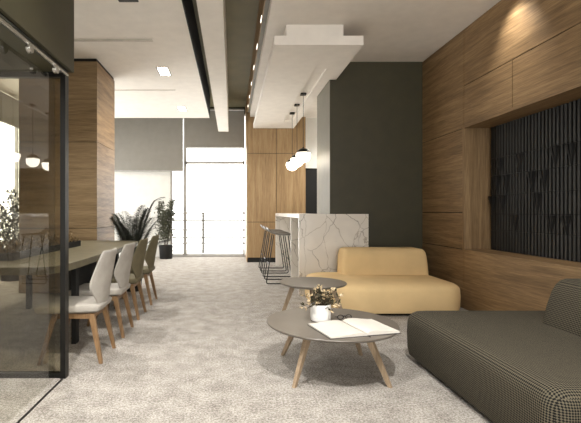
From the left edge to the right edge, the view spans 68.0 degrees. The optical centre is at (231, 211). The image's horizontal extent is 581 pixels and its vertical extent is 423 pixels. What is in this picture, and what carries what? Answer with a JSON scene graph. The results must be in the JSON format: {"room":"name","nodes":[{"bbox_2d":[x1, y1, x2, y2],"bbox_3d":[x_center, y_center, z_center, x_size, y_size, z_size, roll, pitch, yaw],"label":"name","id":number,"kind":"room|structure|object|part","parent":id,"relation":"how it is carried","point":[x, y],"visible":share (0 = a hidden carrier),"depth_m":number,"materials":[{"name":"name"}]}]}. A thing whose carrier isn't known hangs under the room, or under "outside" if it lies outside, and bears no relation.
{"room":"lobby","nodes":[
{"label":"lobby","id":0,"kind":"room"},
{"bbox_2d":[0,39,43,71],"bbox_3d":[-2.750,-1.570,2.945,2.900,1.200,0.090,0,0,0],"label":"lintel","id":1,"kind":"object","parent":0,"point":[11,60],"visible":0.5,"depth_m":2.90,"materials":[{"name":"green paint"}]},
{"bbox_2d":[0,0,73,72],"bbox_3d":[-1.200,-1.570,-0.020,0.200,1.200,5.960,0,0,0],"label":"wall","id":2,"kind":"structure","parent":0,"point":[49,23],"depth_m":2.55,"materials":[{"name":"green paint"}]},
{"bbox_2d":[0,12,68,75],"bbox_3d":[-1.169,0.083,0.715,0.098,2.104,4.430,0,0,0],"label":"track light","id":3,"kind":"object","parent":2,"relation":"in","point":[31,46],"depth_m":2.38,"materials":[{"name":"silver metal"}]},
{"bbox_2d":[19,59,114,292],"bbox_3d":[-2.458,-0.510,6.450,1.104,3.320,0.900,0,0,0],"label":"wall pillar","id":4,"kind":"structure","parent":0,"point":[91,86],"depth_m":6.00,"materials":[{"name":"brown wood"}]},
{"bbox_2d":[0,0,208,117],"bbox_3d":[-2.359,-2.429,3.405,3.682,0.518,12.810,0,0,0],"label":"ceiling","id":5,"kind":"structure","parent":0,"point":[132,65],"depth_m":5.86,"materials":[{"name":"white paint"}]},
{"bbox_2d":[0,91,18,128],"bbox_3d":[-4.140,-1.890,8.400,0.024,0.540,4.400,0,0,0],"label":"roller blind","id":6,"kind":"object","parent":5,"relation":"hanging from","point":[9,106],"visible":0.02,"depth_m":7.90,"materials":[{"name":"beige fabric"}]},
{"bbox_2d":[74,38,153,41],"bbox_3d":[-1.945,-2.167,5.355,1.910,0.006,0.110,0,0,0],"label":"ceiling vent","id":7,"kind":"object","parent":5,"relation":"in","point":[75,39],"visible":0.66,"depth_m":5.37,"materials":[{"name":"grey metal"}]},
{"bbox_2d":[74,39,152,40],"bbox_3d":[-1.945,-2.168,5.355,1.890,0.003,0.090,0,0,0],"label":"grille","id":8,"kind":"object","parent":7,"relation":"attached to","point":[74,39],"depth_m":5.35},
{"bbox_2d":[118,0,138,1],"bbox_3d":[-1.060,-2.163,4.170,0.200,0.012,0.400,0,0,0],"label":"recessed light","id":9,"kind":"object","parent":5,"relation":"in","point":[118,0],"visible":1,"depth_m":4.35,"materials":[{"name":"black metal"}]},
{"bbox_2d":[115,90,175,90],"bbox_3d":[-1.600,-2.167,7.560,1.200,0.006,0.060,0,0,0],"label":"ceiling vent","id":10,"kind":"object","parent":5,"relation":"in","point":[115,90],"visible":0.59,"depth_m":7.58,"materials":[{"name":"grey metal"}]},
{"bbox_2d":[156,67,171,75],"bbox_3d":[-1.050,-2.167,6.555,0.184,0.006,0.400,0,0,0],"label":"recessed light","id":11,"kind":"object","parent":5,"relation":"in","point":[163,71],"visible":1,"depth_m":6.55,"materials":[{"name":"beige"}]},
{"bbox_2d":[176,106,186,110],"bbox_3d":[-1.050,-2.167,8.920,0.184,0.006,0.400,0,0,0],"label":"recessed light","id":12,"kind":"object","parent":5,"relation":"in","point":[180,108],"visible":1,"depth_m":8.90,"materials":[{"name":"beige"}]},
{"bbox_2d":[182,0,209,117],"bbox_3d":[-0.511,-2.430,3.405,0.012,0.516,12.810,0,0,0],"label":"trim","id":13,"kind":"structure","parent":5,"relation":"attached to","point":[188,7],"depth_m":6.04,"materials":[{"name":"black metal"}]},
{"bbox_2d":[115,171,169,256],"bbox_3d":[-2.893,-0.770,11.000,2.615,3.840,0.200,0,0,0],"label":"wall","id":14,"kind":"structure","parent":0,"point":[133,189],"depth_m":10.90,"materials":[{"name":"white paint"}]},
{"bbox_2d":[170,118,184,254],"bbox_3d":[-1.397,-0.703,10.980,0.375,3.615,0.060,0,0,0],"label":"window","id":15,"kind":"structure","parent":14,"relation":"in","point":[171,172],"depth_m":10.95,"materials":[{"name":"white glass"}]},
{"bbox_2d":[172,255,244,256],"bbox_3d":[-0.623,1.127,10.990,1.925,0.045,0.220,0,0,0],"label":"sill","id":16,"kind":"structure","parent":14,"relation":"attached to","point":[172,255],"depth_m":10.88,"materials":[{"name":"grey metal"}]},
{"bbox_2d":[185,115,244,254],"bbox_3d":[-0.440,-0.703,10.980,1.540,3.615,0.060,0,0,0],"label":"window","id":17,"kind":"structure","parent":16,"relation":"attached to","point":[186,162],"depth_m":10.95,"materials":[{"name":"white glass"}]},
{"bbox_2d":[185,109,243,147],"bbox_3d":[-0.440,-2.120,10.780,1.500,1.000,0.060,0,0,0],"label":"roller blind","id":18,"kind":"object","parent":17,"relation":"attached to","point":[199,132],"visible":0.85,"depth_m":10.78,"materials":[{"name":"grey fabric"}]},
{"bbox_2d":[210,107,244,114],"bbox_3d":[-1.430,-2.599,10.990,3.540,0.178,0.220,0,0,0],"label":"trim","id":19,"kind":"structure","parent":14,"relation":"attached to","point":[210,107],"depth_m":10.88,"materials":[{"name":"green paint"}]},
{"bbox_2d":[173,250,242,253],"bbox_3d":[-1.300,1.220,12.150,8.400,0.100,2.100,0,0,0],"label":"floor","id":20,"kind":"structure","parent":0,"point":[174,251],"depth_m":12.28,"materials":[{"name":"stone"}]},
{"bbox_2d":[173,212,242,252],"bbox_3d":[-0.900,0.590,12.100,7.000,1.160,0.041,0,0,0],"label":"balcony railing","id":21,"kind":"object","parent":20,"relation":"on","point":[202,213],"visible":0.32,"depth_m":12.08,"materials":[{"name":"white metal"}]},
{"bbox_3d":[-0.820,0.595,12.100,0.070,1.150,0.040,0,0,0],"label":"post","id":22,"kind":"part","parent":21,"relation":"part of","materials":[{"name":"grey metal"}]},
{"bbox_3d":[-0.900,0.890,12.100,7.000,0.041,0.041,0,0,0],"label":"rail","id":23,"kind":"part","parent":21,"relation":"part of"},
{"bbox_3d":[-0.900,0.730,12.100,7.000,0.041,0.041,0,0,0],"label":"rail","id":24,"kind":"part","parent":21,"relation":"part of","materials":[{"name":"white metal"}]},
{"bbox_3d":[-0.900,0.510,12.100,7.000,0.041,0.041,0,0,0],"label":"rail","id":25,"kind":"part","parent":21,"relation":"part of","materials":[{"name":"white metal"}]},
{"bbox_3d":[-0.900,0.240,12.100,7.000,0.041,0.041,0,0,0],"label":"rail","id":26,"kind":"part","parent":21,"relation":"part of","materials":[{"name":"white metal"}]},
{"bbox_3d":[-0.900,0.030,12.100,7.000,0.041,0.041,0,0,0],"label":"rail","id":27,"kind":"part","parent":21,"relation":"part of","materials":[{"name":"white metal"}]},
{"bbox_2d":[192,0,259,106],"bbox_3d":[-0.525,-2.740,4.050,7.550,0.100,14.300,0,0,0],"label":"ceiling","id":28,"kind":"structure","parent":0,"point":[241,15],"depth_m":6.87,"materials":[{"name":"grey paint"}]},
{"bbox_2d":[115,118,182,170],"bbox_3d":[-2.210,-1.825,10.780,1.940,1.590,0.060,0,0,0],"label":"roller blind","id":29,"kind":"object","parent":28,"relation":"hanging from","point":[141,144],"visible":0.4,"depth_m":10.78,"materials":[{"name":"grey fabric"}]},
{"bbox_2d":[196,0,227,131],"bbox_3d":[-0.207,-2.319,3.650,0.245,0.738,13.300,0,0,0],"label":"ceiling beam","id":30,"kind":"structure","parent":28,"relation":"attached to","point":[212,13],"depth_m":5.23,"materials":[{"name":"white paint"}]},
{"bbox_2d":[0,257,493,422],"bbox_3d":[-0.525,1.210,3.925,7.550,0.120,14.050,0,0,0],"label":"floor","id":31,"kind":"structure","parent":0,"point":[205,350],"depth_m":3.18,"materials":[{"name":"carpet"}]},
{"bbox_2d":[0,186,19,281],"bbox_3d":[-3.688,0.356,7.176,0.901,1.587,0.844,0,0,23],"label":"potted shrub","id":32,"kind":"object","parent":31,"relation":"on","point":[5,235],"visible":0.55,"depth_m":7.05,"materials":[{"name":"green plant"}]},
{"bbox_2d":[0,275,18,281],"bbox_3d":[-3.720,0.950,7.200,0.400,0.400,0.400,0,0,0],"label":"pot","id":33,"kind":"object","parent":32,"relation":"on","point":[7,278],"depth_m":7.04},
{"bbox_2d":[0,72,68,378],"bbox_3d":[-2.673,0.090,2.960,3.048,2.120,0.060,0,0,0],"label":"glass wall","id":34,"kind":"structure","parent":31,"relation":"on","point":[63,373],"depth_m":2.93,"materials":[{"name":"black metal"}]},
{"bbox_3d":[-1.167,0.090,2.960,0.036,2.120,0.060,0,0,0],"label":"post","id":35,"kind":"part","parent":34,"relation":"part of","materials":[{"name":"black metal"}]},
{"bbox_2d":[16,379,62,422],"bbox_3d":[-1.166,1.147,0.010,0.012,0.006,5.820,0,0,0],"label":"floor track","id":36,"kind":"object","parent":31,"relation":"on","point":[60,380],"visible":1,"depth_m":2.56,"materials":[{"name":"black metal"}]},
{"bbox_2d":[0,240,137,343],"bbox_3d":[-1.900,0.775,4.520,1.290,0.750,2.900,0,0,0],"label":"dining table","id":37,"kind":"object","parent":31,"relation":"on","point":[83,259],"visible":0.5,"depth_m":3.74,"materials":[{"name":"beige wood"}]},
{"bbox_3d":[-2.420,0.805,5.070,0.040,0.690,0.080,0,0,0],"label":"leg","id":38,"kind":"part","parent":37,"relation":"part of","materials":[{"name":"black metal"}]},
{"bbox_2d":[0,231,80,260],"bbox_3d":[-1.929,0.285,4.253,0.324,0.229,1.565,0,0,0],"label":"planter","id":39,"kind":"object","parent":37,"relation":"on","point":[13,251],"visible":0.88,"depth_m":3.93,"materials":[{"name":"soil"}]},
{"bbox_3d":[-1.380,0.805,3.740,0.040,0.690,0.080,0,0,0],"label":"leg","id":40,"kind":"part","parent":37,"relation":"part of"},
{"bbox_3d":[-1.620,0.745,4.595,0.040,0.570,0.850,0,0,0],"label":"modesty panel","id":41,"kind":"part","parent":37,"relation":"part of","materials":[{"name":"black wood"}]},
{"bbox_3d":[-1.380,0.805,5.070,0.040,0.690,0.080,0,0,0],"label":"leg","id":42,"kind":"part","parent":37,"relation":"part of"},
{"bbox_2d":[34,247,116,364],"bbox_3d":[-1.216,0.723,3.410,0.558,0.855,0.466,0,0,0],"label":"dining chair","id":43,"kind":"object","parent":31,"relation":"on","point":[80,307],"visible":0.98,"depth_m":3.25,"materials":[{"name":"fabric"}]},
{"bbox_3d":[-1.397,0.964,3.229,0.153,0.372,0.046,0,0,-24],"label":"leg","id":44,"kind":"part","parent":43,"relation":"part of","materials":[{"name":"brown wood"}]},
{"bbox_3d":[-1.250,0.740,3.410,0.490,0.071,0.460,0,0,0],"label":"seat","id":45,"kind":"part","parent":43,"relation":"part of","materials":[{"name":"fabric"}]},
{"bbox_3d":[-1.212,0.796,3.410,0.315,0.037,0.330,0,0,0],"label":"seat frame","id":46,"kind":"part","parent":43,"relation":"part of","materials":[{"name":"brown wood"}]},
{"bbox_3d":[-1.039,0.963,3.248,0.123,0.375,0.043,0,0,11],"label":"leg","id":47,"kind":"part","parent":43,"relation":"part of","materials":[{"name":"brown wood"}]},
{"bbox_3d":[-1.003,0.539,3.410,0.133,0.488,0.466,0,0,0],"label":"backrest","id":48,"kind":"part","parent":43,"relation":"part of","materials":[{"name":"fabric"}]},
{"bbox_3d":[-1.039,0.963,3.572,0.123,0.375,0.043,0,0,-11],"label":"leg","id":49,"kind":"part","parent":43,"relation":"part of","materials":[{"name":"brown wood"}]},
{"bbox_2d":[69,242,134,337],"bbox_3d":[-1.216,0.723,4.070,0.558,0.855,0.466,0,0,0],"label":"dining chair","id":50,"kind":"object","parent":31,"relation":"on","point":[123,266],"visible":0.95,"depth_m":3.92,"materials":[{"name":"fabric"}]},
{"bbox_3d":[-1.250,0.740,4.070,0.490,0.071,0.460,0,0,0],"label":"seat","id":51,"kind":"part","parent":50,"relation":"part of","materials":[{"name":"fabric"}]},
{"bbox_3d":[-1.039,0.963,3.908,0.123,0.375,0.043,0,0,11],"label":"leg","id":52,"kind":"part","parent":50,"relation":"part of","materials":[{"name":"brown wood"}]},
{"bbox_3d":[-1.003,0.539,4.070,0.133,0.488,0.466,0,0,0],"label":"backrest","id":53,"kind":"part","parent":50,"relation":"part of","materials":[{"name":"fabric"}]},
{"bbox_3d":[-1.039,0.963,4.232,0.123,0.375,0.043,0,0,-11],"label":"leg","id":54,"kind":"part","parent":50,"relation":"part of","materials":[{"name":"brown wood"}]},
{"bbox_2d":[96,238,147,319],"bbox_3d":[-1.216,0.723,4.710,0.558,0.855,0.466,0,0,0],"label":"dining chair","id":55,"kind":"object","parent":31,"relation":"on","point":[138,259],"visible":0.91,"depth_m":4.57,"materials":[{"name":"green fabric"}]},
{"bbox_3d":[-1.250,0.740,4.710,0.490,0.071,0.460,0,0,0],"label":"seat","id":56,"kind":"part","parent":55,"relation":"part of","materials":[{"name":"green fabric"}]},
{"bbox_3d":[-1.039,0.963,4.548,0.123,0.375,0.043,0,0,11],"label":"leg","id":57,"kind":"part","parent":55,"relation":"part of","materials":[{"name":"brown wood"}]},
{"bbox_3d":[-1.003,0.539,4.710,0.133,0.488,0.466,0,0,0],"label":"backrest","id":58,"kind":"part","parent":55,"relation":"part of","materials":[{"name":"green fabric"}]},
{"bbox_3d":[-1.039,0.963,4.872,0.123,0.375,0.043,0,0,-11],"label":"leg","id":59,"kind":"part","parent":55,"relation":"part of","materials":[{"name":"brown wood"}]},
{"bbox_2d":[113,235,158,305],"bbox_3d":[-1.216,0.723,5.430,0.558,0.855,0.466,0,0,0],"label":"dining chair","id":60,"kind":"object","parent":31,"relation":"on","point":[150,255],"visible":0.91,"depth_m":5.28,"materials":[{"name":"green fabric"}]},
{"bbox_3d":[-1.250,0.740,5.430,0.490,0.071,0.460,0,0,0],"label":"seat","id":61,"kind":"part","parent":60,"relation":"part of","materials":[{"name":"green fabric"}]},
{"bbox_3d":[-1.039,0.963,5.268,0.123,0.375,0.043,0,0,11],"label":"leg","id":62,"kind":"part","parent":60,"relation":"part of","materials":[{"name":"brown wood"}]},
{"bbox_3d":[-1.003,0.539,5.430,0.133,0.488,0.466,0,0,0],"label":"backrest","id":63,"kind":"part","parent":60,"relation":"part of","materials":[{"name":"green fabric"}]},
{"bbox_3d":[-1.039,0.963,5.592,0.123,0.375,0.043,0,0,-11],"label":"leg","id":64,"kind":"part","parent":60,"relation":"part of","materials":[{"name":"brown wood"}]},
{"bbox_2d":[109,197,170,291],"bbox_3d":[-1.361,0.464,6.252,0.917,1.373,0.892,0,0,0],"label":"potted palm","id":65,"kind":"object","parent":31,"relation":"on","point":[123,232],"visible":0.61,"depth_m":6.12,"materials":[{"name":"green plant"}]},
{"bbox_2d":[127,279,141,291],"bbox_3d":[-1.455,0.980,6.240,0.280,0.340,0.280,0,0,0],"label":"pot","id":66,"kind":"object","parent":65,"relation":"on","point":[136,287],"depth_m":6.14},
{"bbox_2d":[154,198,177,258],"bbox_3d":[-1.632,0.382,10.460,0.631,1.537,0.758,0,0,0],"label":"potted shrub","id":67,"kind":"object","parent":31,"relation":"on","point":[165,251],"visible":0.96,"depth_m":10.41,"materials":[{"name":"green plant"}]},
{"bbox_2d":[159,245,172,258],"bbox_3d":[-1.630,0.985,10.500,0.350,0.330,0.350,0,0,0],"label":"pot","id":68,"kind":"object","parent":67,"relation":"on","point":[165,251],"depth_m":10.36,"materials":[{"name":"black ceramic"}]},
{"bbox_2d":[259,224,286,270],"bbox_3d":[0.800,0.697,8.450,0.516,0.905,0.457,0,0,0],"label":"bar stool","id":69,"kind":"object","parent":31,"relation":"on","point":[260,267],"visible":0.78,"depth_m":8.30,"materials":[{"name":"black metal"}]},
{"bbox_3d":[0.800,0.761,8.625,0.516,0.776,0.107,0,0,0],"label":"leg frame","id":70,"kind":"part","parent":69,"relation":"part of","materials":[{"name":"black metal"}]},
{"bbox_2d":[245,98,305,261],"bbox_3d":[1.012,-0.765,10.295,1.343,3.830,1.190,0,0,0],"label":"tall cabinet","id":71,"kind":"object","parent":31,"relation":"on","point":[271,188],"visible":0.5,"depth_m":9.70,"materials":[{"name":"brown wood"}]},
{"bbox_3d":[0.347,-0.765,10.305,0.014,3.830,1.171,0,0,0],"label":"panel","id":72,"kind":"part","parent":71,"relation":"part of","materials":[{"name":"brown wood"}]},
{"bbox_3d":[0.676,0.637,9.709,0.667,0.805,0.018,0,0,0],"label":"door","id":73,"kind":"part","parent":71,"relation":"part of","materials":[{"name":"brown wood"}]},
{"bbox_3d":[0.676,-2.005,9.709,0.667,1.320,0.018,0,0,0],"label":"door","id":74,"kind":"part","parent":71,"relation":"part of","materials":[{"name":"brown wood"}]},
{"bbox_3d":[0.676,-0.555,9.709,0.667,1.560,0.018,0,0,0],"label":"door","id":75,"kind":"part","parent":71,"relation":"part of","materials":[{"name":"brown wood"}]},
{"bbox_3d":[1.349,-2.005,9.709,0.657,1.320,0.018,0,0,0],"label":"door","id":76,"kind":"part","parent":71,"relation":"part of","materials":[{"name":"brown wood"}]},
{"bbox_3d":[1.349,-0.555,9.709,0.657,1.560,0.018,0,0,0],"label":"door","id":77,"kind":"part","parent":71,"relation":"part of","materials":[{"name":"brown wood"}]},
{"bbox_3d":[1.677,-0.765,10.305,0.012,3.830,1.171,0,0,0],"label":"panel","id":78,"kind":"part","parent":71,"relation":"part of","materials":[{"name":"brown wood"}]},
{"bbox_2d":[261,226,290,276],"bbox_3d":[0.800,0.697,7.730,0.516,0.905,0.457,0,0,0],"label":"bar stool","id":79,"kind":"object","parent":31,"relation":"on","point":[263,226],"visible":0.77,"depth_m":7.58,"materials":[{"name":"black metal"}]},
{"bbox_3d":[0.792,0.323,7.730,0.435,0.156,0.380,0,0,0],"label":"seat","id":80,"kind":"part","parent":79,"relation":"part of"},
{"bbox_2d":[264,227,290,283],"bbox_3d":[0.800,0.697,6.990,0.516,0.905,0.457,0,0,0],"label":"bar stool","id":81,"kind":"object","parent":31,"relation":"on","point":[268,229],"visible":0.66,"depth_m":6.88,"materials":[{"name":"black metal"}]},
{"bbox_3d":[0.792,0.323,6.990,0.435,0.156,0.380,0,0,0],"label":"seat","id":82,"kind":"part","parent":81,"relation":"part of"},
{"bbox_2d":[279,277,346,310],"bbox_3d":[0.808,0.925,4.260,0.664,0.450,0.664,0,0,-38],"label":"coffee table","id":83,"kind":"object","parent":31,"relation":"on","point":[307,283],"visible":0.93,"depth_m":4.22,"materials":[{"name":"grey wood"}]},
{"bbox_3d":[0.549,0.939,4.292,0.193,0.422,0.034,0,0,7],"label":"leg","id":84,"kind":"part","parent":83,"relation":"part of","materials":[{"name":"brown wood"}]},
{"bbox_3d":[1.067,0.939,4.228,0.193,0.422,0.034,0,0,7],"label":"leg","id":85,"kind":"part","parent":83,"relation":"part of","materials":[{"name":"brown wood"}]},
{"bbox_2d":[275,213,368,294],"bbox_3d":[1.413,0.589,7.500,0.965,1.122,3.200,0,0,0],"label":"bar counter","id":86,"kind":"object","parent":31,"relation":"on","point":[316,241],"depth_m":5.90,"materials":[{"name":"stone"}]},
{"bbox_3d":[1.167,0.617,9.070,0.475,1.067,0.060,0,0,0],"label":"panel","id":87,"kind":"part","parent":86,"relation":"part of","materials":[{"name":"stone"}]},
{"bbox_3d":[1.167,0.617,6.725,0.475,1.067,0.050,0,0,0],"label":"panel","id":88,"kind":"part","parent":86,"relation":"part of","materials":[{"name":"stone"}]},
{"bbox_2d":[275,213,368,217],"bbox_3d":[1.413,0.056,7.500,0.965,0.055,3.200,0,0,0],"label":"countertop","id":89,"kind":"structure","parent":86,"relation":"on","point":[296,215],"depth_m":5.90,"materials":[{"name":"stone"}]},
{"bbox_2d":[267,308,399,387],"bbox_3d":[0.722,0.975,3.100,0.936,0.350,0.936,0,0,0],"label":"coffee table","id":90,"kind":"object","parent":31,"relation":"on","point":[292,323],"visible":0.76,"depth_m":2.92,"materials":[{"name":"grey wood"}]},
{"bbox_3d":[0.471,0.989,3.351,0.203,0.322,0.034,0,0,45],"label":"leg","id":91,"kind":"part","parent":90,"relation":"part of","materials":[{"name":"brown wood"}]},
{"bbox_3d":[0.471,0.989,2.849,0.034,0.322,0.203,0,0,45],"label":"leg","id":92,"kind":"part","parent":90,"relation":"part of","materials":[{"name":"brown wood"}]},
{"bbox_2d":[299,284,342,321],"bbox_3d":[0.649,0.668,3.125,0.289,0.261,0.283,0,0,-39],"label":"flower pot","id":93,"kind":"object","parent":90,"relation":"on","point":[320,309],"visible":0.99,"depth_m":3.10,"materials":[{"name":"ceramic"}]},
{"bbox_3d":[0.655,0.739,3.140,0.149,0.121,0.149,0,0,0],"label":"pot","id":94,"kind":"part","parent":93,"relation":"part of","materials":[{"name":"ceramic"}]},
{"bbox_2d":[308,318,400,338],"bbox_3d":[0.826,0.784,2.889,0.510,0.030,0.374,0,0,-14],"label":"open magazine","id":95,"kind":"object","parent":90,"relation":"on","point":[349,327],"visible":1,"depth_m":2.85,"materials":[{"name":"paper"}]},
{"bbox_3d":[0.973,0.989,3.351,0.203,0.322,0.034,0,0,-45],"label":"leg","id":96,"kind":"part","parent":90,"relation":"part of","materials":[{"name":"brown wood"}]},
{"bbox_3d":[0.973,0.989,2.849,0.203,0.322,0.034,0,0,45],"label":"leg","id":97,"kind":"part","parent":90,"relation":"part of","materials":[{"name":"brown wood"}]},
{"bbox_2d":[305,247,460,314],"bbox_3d":[1.775,0.810,5.220,1.648,0.680,1.148,0,0,0],"label":"sofa","id":98,"kind":"object","parent":31,"relation":"on","point":[379,280],"visible":0.77,"depth_m":4.77,"materials":[{"name":"yellow fabric"}]},
{"bbox_3d":[1.775,0.957,5.220,1.648,0.329,1.148,0,0,0],"label":"seat","id":99,"kind":"part","parent":98,"relation":"part of","materials":[{"name":"yellow fabric"}]},
{"bbox_3d":[1.960,0.670,5.574,1.090,0.400,0.409,0,0,0],"label":"backrest","id":100,"kind":"part","parent":98,"relation":"part of","materials":[{"name":"yellow fabric"}]},
{"bbox_2d":[407,278,580,422],"bbox_3d":[2.031,0.795,2.579,1.330,0.710,1.629,0,0,0],"label":"sofa","id":101,"kind":"object","parent":31,"relation":"on","point":[511,366],"visible":1,"depth_m":2.46,"materials":[{"name":"fabric"}]},
{"bbox_3d":[2.393,0.655,2.340,0.606,0.430,1.150,0,0,0],"label":"backrest","id":102,"kind":"part","parent":101,"relation":"part of","materials":[{"name":"fabric"}]},
{"bbox_2d":[248,0,269,112],"bbox_3d":[1.706,-2.479,3.350,2.689,0.418,12.700,0,0,0],"label":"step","id":103,"kind":"structure","parent":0,"point":[267,2],"depth_m":5.83,"materials":[{"name":"white paint"}]},
{"bbox_2d":[247,0,265,112],"bbox_3d":[0.355,-2.479,3.350,0.011,0.418,12.700,0,0,0],"label":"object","id":104,"kind":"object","parent":103,"relation":"attached to","point":[261,2],"depth_m":6.12,"materials":[{"name":"brown metal"}]},
{"bbox_2d":[306,118,316,168],"bbox_3d":[2.270,-0.510,9.850,1.160,3.320,0.100,0,0,0],"label":"wall","id":105,"kind":"structure","parent":0,"point":[311,123],"depth_m":9.80,"materials":[{"name":"white paint"}]},
{"bbox_2d":[306,169,316,213],"bbox_3d":[2.155,0.070,9.836,0.920,2.150,0.088,0,0,0],"label":"door","id":106,"kind":"structure","parent":105,"relation":"in","point":[311,174],"depth_m":9.84,"materials":[{"name":"metal"}]},
{"bbox_2d":[317,62,422,248],"bbox_3d":[2.133,-0.510,6.610,1.434,3.320,0.940,0,0,0],"label":"wall","id":107,"kind":"structure","parent":0,"point":[370,117],"depth_m":6.14,"materials":[{"name":"paint"}]},
{"bbox_2d":[250,0,500,117],"bbox_3d":[1.740,-2.220,3.450,2.660,0.100,12.900,0,0,0],"label":"ceiling","id":108,"kind":"structure","parent":0,"point":[391,30],"depth_m":4.87,"materials":[{"name":"white paint"}]},
{"bbox_2d":[253,25,362,170],"bbox_3d":[0.992,-1.488,7.265,1.017,1.363,4.830,0,0,0],"label":"pendant lamp","id":109,"kind":"object","parent":108,"relation":"attached to","point":[303,155],"depth_m":5.77,"materials":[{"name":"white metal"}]},
{"bbox_3d":[1.174,-1.371,8.290,0.234,1.129,0.234,0,0,0],"label":"pendant lamp","id":110,"kind":"part","parent":109,"relation":"part of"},
{"bbox_3d":[1.174,-0.881,8.290,0.234,0.149,0.234,0,0,0],"label":"glass globe","id":111,"kind":"part","parent":109,"relation":"part of","materials":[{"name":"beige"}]},
{"bbox_3d":[1.169,-1.371,7.640,0.234,1.129,0.234,0,0,0],"label":"pendant lamp","id":112,"kind":"part","parent":109,"relation":"part of","materials":[{"name":"white glass"}]},
{"bbox_3d":[1.169,-0.881,7.640,0.234,0.149,0.234,0,0,0],"label":"glass globe","id":113,"kind":"part","parent":109,"relation":"part of","materials":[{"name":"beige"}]},
{"bbox_3d":[1.164,-0.881,6.940,0.234,0.149,0.234,0,0,0],"label":"glass globe","id":114,"kind":"part","parent":109,"relation":"part of","materials":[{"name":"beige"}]},
{"bbox_3d":[1.164,-1.480,6.940,0.008,0.870,0.007,0,0,0],"label":"cord","id":115,"kind":"part","parent":109,"relation":"part of","materials":[{"name":"black metal"}]},
{"bbox_3d":[0.992,-2.038,7.265,1.017,0.263,4.830,0,0,0],"label":"ceiling canopy","id":116,"kind":"part","parent":109,"relation":"part of","materials":[{"name":"white paint"}]},
{"bbox_2d":[423,0,580,310],"bbox_3d":[2.800,-0.510,1.570,0.100,3.320,9.140,0,0,0],"label":"wall","id":117,"kind":"structure","parent":0,"point":[518,52],"depth_m":4.59,"materials":[{"name":"brown wood"}]},
{"bbox_2d":[462,128,491,248],"bbox_3d":[2.920,-0.276,5.054,0.341,1.441,0.032,0,0,0],"label":"trim","id":118,"kind":"structure","parent":117,"relation":"attached to","point":[476,142],"depth_m":5.04,"materials":[{"name":"brown wood"}]},
{"bbox_2d":[462,82,580,127],"bbox_3d":[2.920,-1.010,3.470,0.341,0.032,3.200,0,0,0],"label":"trim","id":119,"kind":"structure","parent":117,"relation":"attached to","point":[571,93],"depth_m":4.04,"materials":[{"name":"brown wood"}]},
{"bbox_2d":[462,249,580,271],"bbox_3d":[2.920,0.459,3.470,0.341,0.032,3.200,0,0,0],"label":"trim","id":120,"kind":"structure","parent":117,"relation":"attached to","point":[549,262],"depth_m":4.05,"materials":[{"name":"brown wood"}]},
{"bbox_3d":[-4.275,-0.770,3.950,0.150,3.840,13.900,0,0,0],"label":"wall","id":121,"kind":"structure","parent":0,"visible":0},
{"bbox_2d":[14,127,17,237],"bbox_3d":[-4.270,-0.625,8.400,0.060,3.050,4.400,0,0,0],"label":"window","id":122,"kind":"structure","parent":121,"relation":"in","point":[15,129],"depth_m":8.40,"materials":[{"name":"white glass"}]},
{"bbox_3d":[3.106,-0.276,3.470,0.029,1.541,3.240,0,0,0],"label":"wall niche","id":123,"kind":"object","parent":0,"visible":0},
{"bbox_2d":[488,99,580,261],"bbox_3d":[3.046,-0.275,3.473,0.084,1.438,3.105,0,0,0],"label":"wall panel","id":124,"kind":"object","parent":123,"relation":"attached to","point":[535,200],"visible":1,"depth_m":4.19,"materials":[{"name":"black wood"}]}
]}

